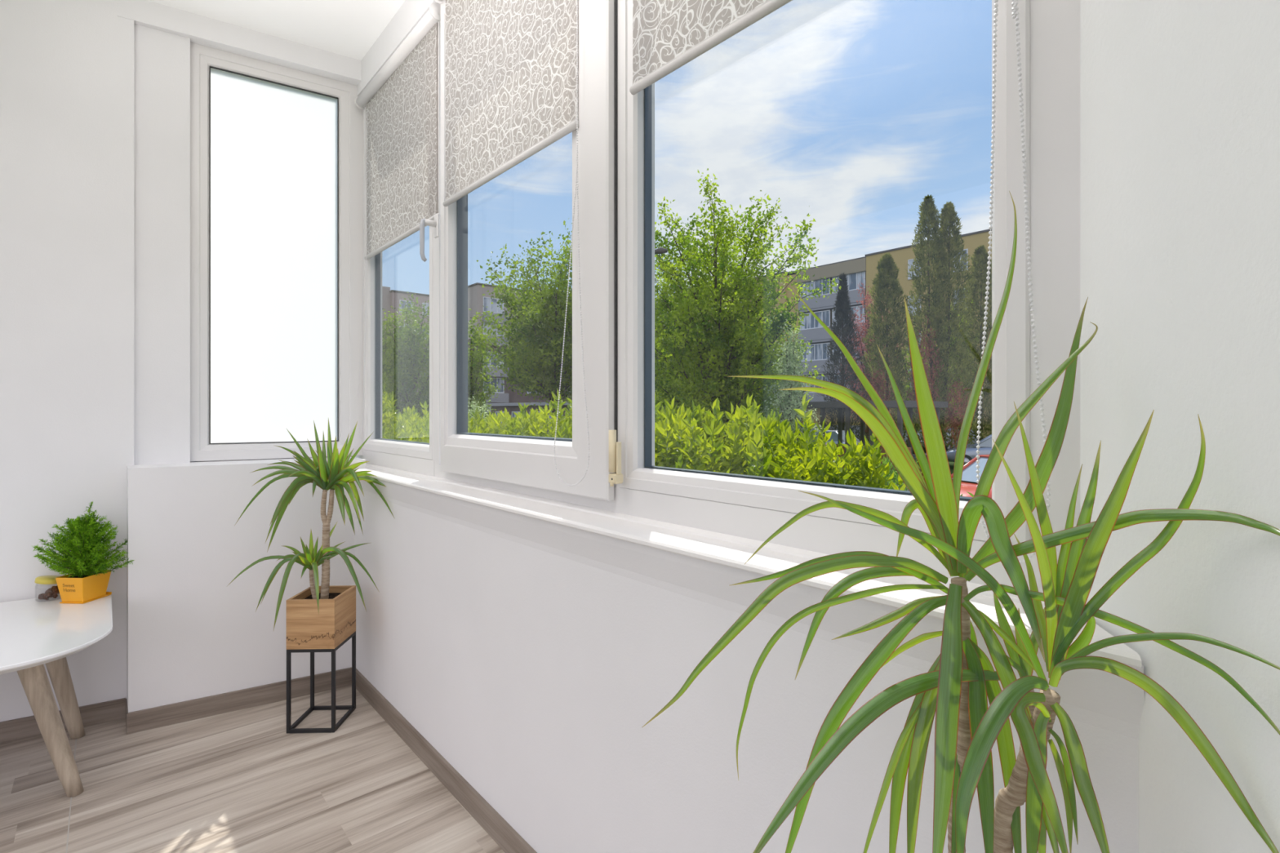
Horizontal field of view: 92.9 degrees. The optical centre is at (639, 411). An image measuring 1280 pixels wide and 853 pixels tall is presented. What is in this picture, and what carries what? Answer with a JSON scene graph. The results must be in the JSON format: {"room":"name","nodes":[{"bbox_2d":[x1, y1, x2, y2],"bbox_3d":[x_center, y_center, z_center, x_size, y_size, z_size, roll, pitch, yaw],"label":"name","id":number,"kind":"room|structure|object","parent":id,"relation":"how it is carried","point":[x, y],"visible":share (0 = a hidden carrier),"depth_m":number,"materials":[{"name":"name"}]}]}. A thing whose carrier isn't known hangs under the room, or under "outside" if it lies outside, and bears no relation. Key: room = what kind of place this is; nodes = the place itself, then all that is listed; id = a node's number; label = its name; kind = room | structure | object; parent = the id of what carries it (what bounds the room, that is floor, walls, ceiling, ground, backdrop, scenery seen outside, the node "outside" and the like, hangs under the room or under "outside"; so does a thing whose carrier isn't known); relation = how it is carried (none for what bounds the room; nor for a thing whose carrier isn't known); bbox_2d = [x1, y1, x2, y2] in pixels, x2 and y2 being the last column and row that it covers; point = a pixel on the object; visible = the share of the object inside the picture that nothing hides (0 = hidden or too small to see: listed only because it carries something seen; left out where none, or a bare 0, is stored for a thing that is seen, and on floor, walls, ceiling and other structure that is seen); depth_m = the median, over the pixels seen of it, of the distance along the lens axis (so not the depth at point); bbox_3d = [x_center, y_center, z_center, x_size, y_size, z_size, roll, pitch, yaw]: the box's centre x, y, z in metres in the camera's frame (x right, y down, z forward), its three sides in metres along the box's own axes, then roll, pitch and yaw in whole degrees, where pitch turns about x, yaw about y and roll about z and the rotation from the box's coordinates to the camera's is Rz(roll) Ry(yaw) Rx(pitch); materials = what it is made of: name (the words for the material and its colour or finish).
{"room":"enclosed balcony","nodes":[
{"label":"enclosed balcony","id":0,"kind":"room"},
{"bbox_2d":[0,0,133,721],"bbox_3d":[-3.047,-0.140,1.552,2.750,2.720,0.197,0,0,-32],"label":"wall","id":1,"kind":"structure","parent":0,"point":[67,66],"depth_m":2.10,"materials":[{"name":"paint"}]},
{"bbox_2d":[0,697,125,744],"bbox_3d":[-2.988,1.065,1.467,2.695,0.070,0.010,0,0,-32],"label":"baseboard","id":2,"kind":"structure","parent":1,"relation":"attached to","point":[15,730],"depth_m":2.12,"materials":[{"name":"wood"}]},
{"bbox_2d":[116,0,361,85],"bbox_3d":[-1.549,-1.458,2.433,0.852,0.085,0.099,0,0,-32],"label":"trim","id":3,"kind":"structure","parent":1,"relation":"attached to","point":[201,30],"depth_m":2.38,"materials":[{"name":"paint"}]},
{"bbox_2d":[133,23,190,465],"bbox_3d":[-1.841,-0.652,2.320,0.183,1.695,0.200,0,0,-41],"label":"wall pier","id":4,"kind":"object","parent":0,"point":[162,59],"visible":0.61,"depth_m":2.26,"materials":[{"name":"paint"}]},
{"bbox_2d":[126,456,365,712],"bbox_3d":[-1.523,0.708,2.379,0.791,1.025,0.266,0,0,-32],"label":"wall","id":5,"kind":"structure","parent":0,"point":[193,633],"depth_m":2.20,"materials":[{"name":"paint"}]},
{"bbox_2d":[125,698,128,726],"bbox_3d":[-1.794,1.065,2.126,0.004,0.070,0.145,0,0,-41],"label":"baseboard","id":6,"kind":"structure","parent":5,"relation":"attached to","point":[126,708],"depth_m":2.12,"materials":[{"name":"wood"}]},
{"bbox_2d":[126,666,351,734],"bbox_3d":[-1.454,1.065,2.260,0.703,0.070,0.010,0,0,-32],"label":"baseboard","id":7,"kind":"structure","parent":5,"relation":"attached to","point":[150,718],"depth_m":2.22,"materials":[{"name":"wood"}]},
{"bbox_2d":[190,42,363,462],"bbox_3d":[-1.478,-0.619,2.507,0.645,1.623,0.040,0,0,-32],"label":"window","id":8,"kind":"structure","parent":5,"relation":"in","point":[277,151],"depth_m":2.49,"materials":[{"name":"white plastic"}]},
{"bbox_2d":[0,685,505,852],"bbox_3d":[-1.311,1.160,0.111,3.380,0.120,5.100,0,0,-41],"label":"floor","id":9,"kind":"structure","parent":0,"point":[235,781],"depth_m":1.76,"materials":[{"name":"brown wood"}]},
{"bbox_2d":[0,591,112,797],"bbox_3d":[-2.145,0.865,1.579,1.170,0.469,0.875,0,0,-41],"label":"table","id":10,"kind":"object","parent":9,"relation":"on","point":[33,633],"visible":0.88,"depth_m":1.74,"materials":[{"name":"white paint"}]},
{"bbox_2d":[34,575,60,601],"bbox_3d":[-1.982,0.590,2.040,0.071,0.077,0.070,0,0,-41],"label":"glass jar","id":11,"kind":"object","parent":10,"relation":"on","point":[53,592],"visible":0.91,"depth_m":2.02,"materials":[{"name":"clear glass"}]},
{"bbox_2d":[32,501,134,604],"bbox_3d":[-1.865,0.465,2.038,0.250,0.329,0.284,0,0,-44],"label":"plant","id":12,"kind":"object","parent":10,"relation":"on","point":[86,580],"visible":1,"depth_m":2.01,"materials":[{"name":"green plant"}]},
{"bbox_2d":[286,631,355,733],"bbox_3d":[-1.130,0.957,2.165,0.162,0.287,0.172,0,0,-2],"label":"plant stand","id":13,"kind":"object","parent":9,"relation":"on","point":[291,729],"visible":0.84,"depth_m":2.09,"materials":[{"name":"black metal"}]},
{"bbox_2d":[230,418,395,649],"bbox_3d":[-1.133,0.417,2.153,0.613,0.792,0.306,0,0,13],"label":"dracaena plant","id":14,"kind":"object","parent":13,"relation":"on","point":[323,616],"visible":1,"depth_m":2.12,"materials":[{"name":"green plant"}]},
{"bbox_2d":[641,191,1279,852],"bbox_3d":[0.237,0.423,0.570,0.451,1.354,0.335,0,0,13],"label":"dracaena plant","id":15,"kind":"object","parent":9,"relation":"on","point":[956,688],"visible":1,"depth_m":0.57,"materials":[{"name":"green plant"}]},
{"bbox_2d":[147,0,405,60],"bbox_3d":[-1.236,-1.550,0.117,3.500,0.100,5.010,0,0,-41],"label":"ceiling","id":16,"kind":"structure","parent":0,"point":[346,28],"depth_m":2.31,"materials":[{"name":"paint"}]},
{"bbox_2d":[357,0,435,96],"bbox_3d":[-0.307,-1.435,1.683,0.115,0.130,2.730,0,0,-41],"label":"wall header","id":17,"kind":"structure","parent":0,"point":[411,12],"depth_m":2.33,"materials":[{"name":"paint"}]},
{"bbox_2d":[355,492,1138,852],"bbox_3d":[-0.310,0.741,1.653,0.200,0.958,2.710,0,0,-41],"label":"wall","id":18,"kind":"structure","parent":0,"point":[537,675],"depth_m":1.19,"materials":[{"name":"paint"}]},
{"bbox_2d":[355,106,434,476],"bbox_3d":[-0.960,-0.569,2.435,0.090,1.602,0.877,0,0,-41],"label":"window","id":19,"kind":"structure","parent":18,"relation":"in","point":[416,457],"depth_m":2.62,"materials":[{"name":"white plastic"}]},
{"bbox_2d":[354,2,440,434],"bbox_3d":[-0.954,-0.628,2.339,0.052,1.456,0.853,0,0,-41],"label":"roller blind","id":20,"kind":"object","parent":19,"relation":"attached to","point":[400,100],"visible":1,"depth_m":2.27,"materials":[{"name":"white fabric"}]},
{"bbox_2d":[355,668,537,852],"bbox_3d":[-0.340,1.066,1.527,0.010,0.068,2.500,0,0,-41],"label":"baseboard","id":21,"kind":"structure","parent":18,"relation":"attached to","point":[499,829],"depth_m":1.77,"materials":[{"name":"wood"}]},
{"bbox_2d":[419,0,626,511],"bbox_3d":[-0.374,-0.569,1.693,0.152,1.602,1.041,0,0,-41],"label":"window","id":22,"kind":"structure","parent":18,"relation":"in","point":[522,464],"depth_m":1.40,"materials":[{"name":"white plastic"}]},
{"bbox_2d":[433,0,589,486],"bbox_3d":[-0.379,-0.600,1.653,0.052,1.543,0.831,0,0,-41],"label":"roller blind","id":23,"kind":"object","parent":22,"relation":"attached to","point":[511,65],"visible":1,"depth_m":1.66,"materials":[{"name":"white fabric"}]},
{"bbox_2d":[355,462,1142,668],"bbox_3d":[-0.363,0.234,1.611,0.108,0.024,2.662,0,0,-41],"label":"windowsill","id":24,"kind":"object","parent":18,"relation":"attached to","point":[724,549],"visible":0.48,"depth_m":1.07,"materials":[{"name":"white plastic"}]},
{"bbox_2d":[353,479,1144,740],"bbox_3d":[-0.327,0.294,1.524,0.036,0.096,2.482,0,0,-41],"label":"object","id":25,"kind":"structure","parent":18,"relation":"attached to","point":[1100,699],"depth_m":0.96,"materials":[{"name":"white plastic"}]},
{"bbox_2d":[612,0,1079,592],"bbox_3d":[0.270,-0.569,1.040,0.090,1.602,0.904,0,0,-41],"label":"window","id":26,"kind":"structure","parent":18,"relation":"in","point":[751,507],"depth_m":0.77,"materials":[{"name":"white plastic"}]},
{"bbox_2d":[629,0,1050,564],"bbox_3d":[0.221,-0.586,1.007,0.052,1.541,0.790,0,0,-41],"label":"roller blind","id":27,"kind":"object","parent":26,"relation":"attached to","point":[668,35],"visible":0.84,"depth_m":1.15,"materials":[{"name":"white fabric"}]},
{"bbox_2d":[1080,0,1279,852],"bbox_3d":[0.562,-0.140,0.464,0.220,2.720,0.779,0,0,15],"label":"wall","id":28,"kind":"structure","parent":0,"point":[1180,100],"depth_m":0.52,"materials":[{"name":"paint"}]},
{"label":"outside","id":29,"kind":"structure","parent":0,"visible":0},
{"bbox_2d":[660,458,954,483],"bbox_3d":[-11.450,2.500,43.231,280.000,0.200,320.000,0,0,-41],"label":"ground","id":30,"kind":"structure","parent":29,"point":[951,464],"depth_m":26.91,"materials":[{"name":"grey asphalt"}]},
{"bbox_2d":[351,424,419,457],"bbox_3d":[-2.449,1.252,5.333,0.988,2.297,0.849,0,0,-41],"label":"shrub","id":31,"kind":"object","parent":30,"relation":"on","point":[389,436],"visible":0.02,"depth_m":5.32,"materials":[{"name":"green plant"}]},
{"bbox_2d":[382,383,398,426],"bbox_3d":[-3.630,0.993,7.748,1.311,2.817,1.265,0,0,-41],"label":"shrub","id":32,"kind":"object","parent":30,"relation":"on","point":[385,397],"visible":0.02,"depth_m":7.68,"materials":[{"name":"green plant"}]},
{"bbox_2d":[382,407,427,439],"bbox_3d":[-2.540,1.173,6.603,1.213,2.453,1.219,0,0,-41],"label":"shrub","id":33,"kind":"object","parent":30,"relation":"on","point":[396,420],"visible":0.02,"depth_m":6.56,"materials":[{"name":"green plant"}]},
{"bbox_2d":[382,286,429,408],"bbox_3d":[-28.806,-5.793,72.958,11.900,16.385,9.100,0,0,-41],"label":"apartment building","id":34,"kind":"structure","parent":30,"relation":"on","point":[393,298],"depth_m":68.56,"materials":[{"name":"grey concrete"}]},
{"bbox_2d":[382,396,429,434],"bbox_3d":[-3.030,1.109,7.244,1.311,2.583,1.295,0,0,-41],"label":"shrub","id":35,"kind":"object","parent":30,"relation":"on","point":[385,407],"visible":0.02,"depth_m":7.03,"materials":[{"name":"green plant"}]},
{"bbox_2d":[400,418,429,443],"bbox_3d":[-1.498,1.227,4.430,0.916,2.348,0.913,0,0,-2],"label":"shrub","id":36,"kind":"object","parent":30,"relation":"on","point":[407,428],"visible":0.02,"depth_m":4.38,"materials":[{"name":"green plant"}]},
{"bbox_2d":[390,401,505,441],"bbox_3d":[-1.933,1.140,6.044,1.269,2.523,1.230,0,0,-41],"label":"shrub","id":37,"kind":"object","parent":30,"relation":"on","point":[397,426],"visible":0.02,"depth_m":5.78,"materials":[{"name":"green plant"}]},
{"bbox_2d":[402,407,522,441],"bbox_3d":[-1.456,1.147,5.438,1.248,2.506,1.292,0,0,-41],"label":"shrub","id":38,"kind":"object","parent":30,"relation":"on","point":[421,436],"visible":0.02,"depth_m":5.25,"materials":[{"name":"green plant"}]},
{"bbox_2d":[467,400,569,437],"bbox_3d":[-0.900,1.164,4.934,1.262,2.473,1.160,0,0,25],"label":"shrub","id":39,"kind":"object","parent":30,"relation":"on","point":[495,425],"visible":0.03,"depth_m":4.62,"materials":[{"name":"green plant"}]},
{"bbox_2d":[467,282,572,428],"bbox_3d":[-11.992,-5.143,67.503,16.200,15.087,6.900,0,0,-41],"label":"apartment building","id":40,"kind":"structure","parent":30,"relation":"on","point":[476,300],"depth_m":61.09,"materials":[{"name":"grey concrete"}]},
{"bbox_2d":[503,388,572,438],"bbox_3d":[-0.472,1.123,4.321,1.081,2.554,1.093,0,0,-13],"label":"shrub","id":41,"kind":"object","parent":30,"relation":"on","point":[512,428],"visible":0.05,"depth_m":4.16,"materials":[{"name":"green plant"}]},
{"bbox_2d":[484,401,656,435],"bbox_3d":[-6.428,0.825,50.992,4.600,3.150,19.400,0,0,-41],"label":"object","id":42,"kind":"object","parent":30,"relation":"on","point":[512,407],"visible":0.11,"depth_m":53.12,"materials":[{"name":"grey"}]},
{"bbox_2d":[551,392,724,466],"bbox_3d":[-0.042,1.131,3.929,1.137,2.538,1.111,0,0,-41],"label":"shrub","id":43,"kind":"object","parent":30,"relation":"on","point":[559,433],"visible":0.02,"depth_m":3.69,"materials":[{"name":"green plant"}]},
{"bbox_2d":[654,275,692,420],"bbox_3d":[1.597,-2.739,32.977,5.712,10.297,5.923,0,0,-36],"label":"leafy tree","id":44,"kind":"object","parent":30,"relation":"on","point":[662,328],"visible":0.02,"depth_m":32.43,"materials":[{"name":"green plant"}]},
{"bbox_2d":[675,453,737,474],"bbox_3d":[0.176,1.301,2.630,0.931,2.200,0.887,0,0,-34],"label":"shrub","id":45,"kind":"object","parent":30,"relation":"on","point":[679,464],"visible":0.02,"depth_m":2.94,"materials":[{"name":"green plant"}]},
{"bbox_2d":[654,393,795,476],"bbox_3d":[0.348,1.147,3.508,1.104,2.506,1.106,0,0,2],"label":"shrub","id":46,"kind":"object","parent":30,"relation":"on","point":[691,425],"visible":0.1,"depth_m":3.21,"materials":[{"name":"green plant"}]},
{"bbox_2d":[729,315,813,423],"bbox_3d":[7.618,-2.082,38.111,6.306,8.983,6.655,0,0,32],"label":"leafy tree","id":47,"kind":"object","parent":30,"relation":"on","point":[755,315],"visible":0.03,"depth_m":37.01,"materials":[{"name":"green plant"}]},
{"bbox_2d":[661,392,886,485],"bbox_3d":[0.685,1.149,3.281,1.136,2.504,1.092,0,0,-19],"label":"shrub","id":48,"kind":"object","parent":30,"relation":"on","point":[757,451],"visible":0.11,"depth_m":2.99,"materials":[{"name":"green plant"}]},
{"bbox_2d":[655,229,991,439],"bbox_3d":[18.584,-4.835,53.712,11.080,14.470,68.100,0,0,-41],"label":"apartment building","id":49,"kind":"structure","parent":30,"relation":"on","point":[857,269],"depth_m":48.63,"materials":[{"name":"beige concrete"}]},
{"bbox_2d":[768,428,906,490],"bbox_3d":[0.974,1.240,3.022,0.639,2.320,0.658,0,0,-26],"label":"shrub","id":50,"kind":"object","parent":30,"relation":"on","point":[875,478],"visible":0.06,"depth_m":2.93,"materials":[{"name":"green plant"}]},
{"bbox_2d":[808,430,868,445],"bbox_3d":[9.014,1.653,29.985,1.864,1.453,4.040,0,0,-41],"label":"car","id":51,"kind":"object","parent":30,"relation":"on","point":[834,433],"visible":0.12,"depth_m":28.93,"materials":[{"name":"white paint"}]},
{"bbox_2d":[814,272,871,440],"bbox_3d":[10.992,-2.601,33.002,3.365,10.003,3.180,0,0,-19],"label":"conifer","id":52,"kind":"object","parent":30,"relation":"on","point":[842,303],"visible":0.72,"depth_m":32.80,"materials":[{"name":"green plant"}]},
{"bbox_2d":[797,400,947,472],"bbox_3d":[9.403,1.000,25.007,3.700,2.800,4.800,0,0,-41],"label":"pavilion","id":53,"kind":"object","parent":30,"relation":"on","point":[909,405],"visible":0.27,"depth_m":24.33,"materials":[{"name":"brown wood"}]},
{"bbox_2d":[856,253,915,444],"bbox_3d":[12.257,-2.735,29.979,2.822,10.270,2.664,0,0,-19],"label":"conifer","id":54,"kind":"object","parent":30,"relation":"on","point":[889,268],"visible":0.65,"depth_m":29.68,"materials":[{"name":"green plant"}]},
{"bbox_2d":[870,444,924,490],"bbox_3d":[1.476,1.270,3.505,0.584,2.260,0.522,0,0,-41],"label":"shrub","id":55,"kind":"object","parent":30,"relation":"on","point":[895,480],"visible":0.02,"depth_m":3.44,"materials":[{"name":"green plant"}]},
{"bbox_2d":[902,194,977,448],"bbox_3d":[13.748,-3.801,28.072,3.357,12.417,2.544,0,0,1],"label":"conifer","id":56,"kind":"object","parent":30,"relation":"on","point":[947,228],"visible":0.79,"depth_m":27.65,"materials":[{"name":"green plant"}]},
{"bbox_2d":[946,434,991,465],"bbox_3d":[14.807,1.653,24.990,4.000,1.453,1.780,0,0,30],"label":"car","id":57,"kind":"object","parent":30,"relation":"on","point":[985,444],"visible":0.23,"depth_m":24.75,"materials":[{"name":"silver metal"}]},
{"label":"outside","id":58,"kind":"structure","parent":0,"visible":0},
{"bbox_2d":[912,452,948,460],"bbox_3d":[7.540,2.390,46.641,11.000,0.020,120.000,0,0,-41],"label":"strip","id":59,"kind":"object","parent":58,"point":[913,455],"depth_m":32.57,"materials":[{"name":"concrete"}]},
{"bbox_2d":[835,278,906,443],"bbox_3d":[13.942,-2.930,36.929,4.213,10.681,4.071,0,0,30],"label":"leafy tree","id":60,"kind":"object","parent":59,"relation":"on","point":[864,328],"visible":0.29,"depth_m":36.80,"materials":[{"name":"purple plant"}]},
{"bbox_2d":[890,311,934,453],"bbox_3d":[15.188,-1.609,33.943,2.328,8.046,2.277,0,0,1],"label":"leafy tree","id":61,"kind":"object","parent":59,"relation":"on","point":[908,385],"visible":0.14,"depth_m":33.92,"materials":[{"name":"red plant"}]},
{"bbox_2d":[902,429,923,444],"bbox_3d":[16.857,1.653,39.987,4.000,1.453,1.780,0,0,41],"label":"car","id":62,"kind":"object","parent":59,"relation":"on","point":[918,433],"visible":0.02,"depth_m":38.78,"materials":[{"name":"white paint"}]},
{"bbox_2d":[920,426,977,452],"bbox_3d":[18.104,1.653,35.509,4.005,1.453,1.790,0,0,-27],"label":"car","id":63,"kind":"object","parent":59,"relation":"on","point":[947,448],"visible":0.18,"depth_m":34.90,"materials":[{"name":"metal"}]},
{"bbox_2d":[942,286,983,431],"bbox_3d":[18.424,-2.389,34.869,2.636,9.598,2.943,0,0,29],"label":"leafy tree","id":64,"kind":"object","parent":59,"relation":"on","point":[956,411],"visible":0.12,"depth_m":34.81,"materials":[{"name":"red plant"}]},
{"bbox_2d":[950,244,991,442],"bbox_3d":[17.978,-3.205,31.970,2.908,11.210,2.696,0,0,-21],"label":"conifer","id":65,"kind":"object","parent":59,"relation":"on","point":[980,260],"visible":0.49,"depth_m":31.71,"materials":[{"name":"green plant"}]},
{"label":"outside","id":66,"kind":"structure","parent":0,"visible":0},
{"bbox_3d":[-8.963,2.390,32.092,11.000,0.020,180.000,0,0,-41],"label":"street","id":67,"kind":"object","parent":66,"visible":0},
{"bbox_2d":[382,308,404,408],"bbox_3d":[-12.721,-1.292,30.072,2.982,7.401,2.816,0,0,11],"label":"leafy tree","id":68,"kind":"object","parent":67,"relation":"on","point":[384,313],"visible":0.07,"depth_m":29.66,"materials":[{"name":"green plant"}]},
{"bbox_2d":[382,291,429,420],"bbox_3d":[-9.624,-1.290,26.035,4.059,7.393,4.086,0,0,-31],"label":"leafy tree","id":69,"kind":"object","parent":67,"relation":"on","point":[411,368],"visible":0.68,"depth_m":25.30,"materials":[{"name":"green plant"}]},
{"bbox_2d":[467,395,493,433],"bbox_3d":[-5.401,0.957,20.008,1.457,2.933,1.492,0,0,-41],"label":"leafy tree","id":70,"kind":"object","parent":67,"relation":"on","point":[473,406],"visible":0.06,"depth_m":20.07,"materials":[{"name":"green plant"}]},
{"bbox_2d":[467,322,501,421],"bbox_3d":[-9.643,-1.303,33.893,3.222,7.423,3.650,0,0,14],"label":"leafy tree","id":71,"kind":"object","parent":67,"relation":"on","point":[473,377],"visible":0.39,"depth_m":33.79,"materials":[{"name":"green plant"}]},
{"bbox_2d":[467,220,572,428],"bbox_3d":[-3.974,-3.360,29.097,8.861,11.531,8.543,0,0,-29],"label":"leafy tree","id":72,"kind":"object","parent":67,"relation":"on","point":[540,353],"visible":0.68,"depth_m":27.59,"materials":[{"name":"green plant"}]},
{"bbox_2d":[654,247,667,253],"bbox_3d":[0.227,-1.370,18.991,1.272,7.540,0.220,0,0,-1],"label":"street lamp","id":73,"kind":"object","parent":67,"relation":"on","point":[660,250],"visible":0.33,"depth_m":18.94,"materials":[{"name":"grey metal"}]},
{"bbox_2d":[654,168,841,438],"bbox_3d":[2.866,-3.118,23.067,7.916,11.070,7.679,0,0,-2],"label":"leafy tree","id":74,"kind":"object","parent":67,"relation":"on","point":[700,372],"visible":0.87,"depth_m":21.30,"materials":[{"name":"green plant"}]},
{"bbox_2d":[760,320,826,461],"bbox_3d":[4.698,-0.222,19.100,2.232,5.274,2.071,0,0,9],"label":"leafy tree","id":75,"kind":"object","parent":67,"relation":"on","point":[789,403],"visible":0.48,"depth_m":18.84,"materials":[{"name":"green plant"}]},
{"bbox_2d":[951,454,991,497],"bbox_3d":[7.712,1.653,12.606,4.000,1.453,1.780,0,0,-17],"label":"car","id":76,"kind":"object","parent":67,"relation":"on","point":[969,478],"visible":0.04,"depth_m":12.66,"materials":[{"name":"red paint"}]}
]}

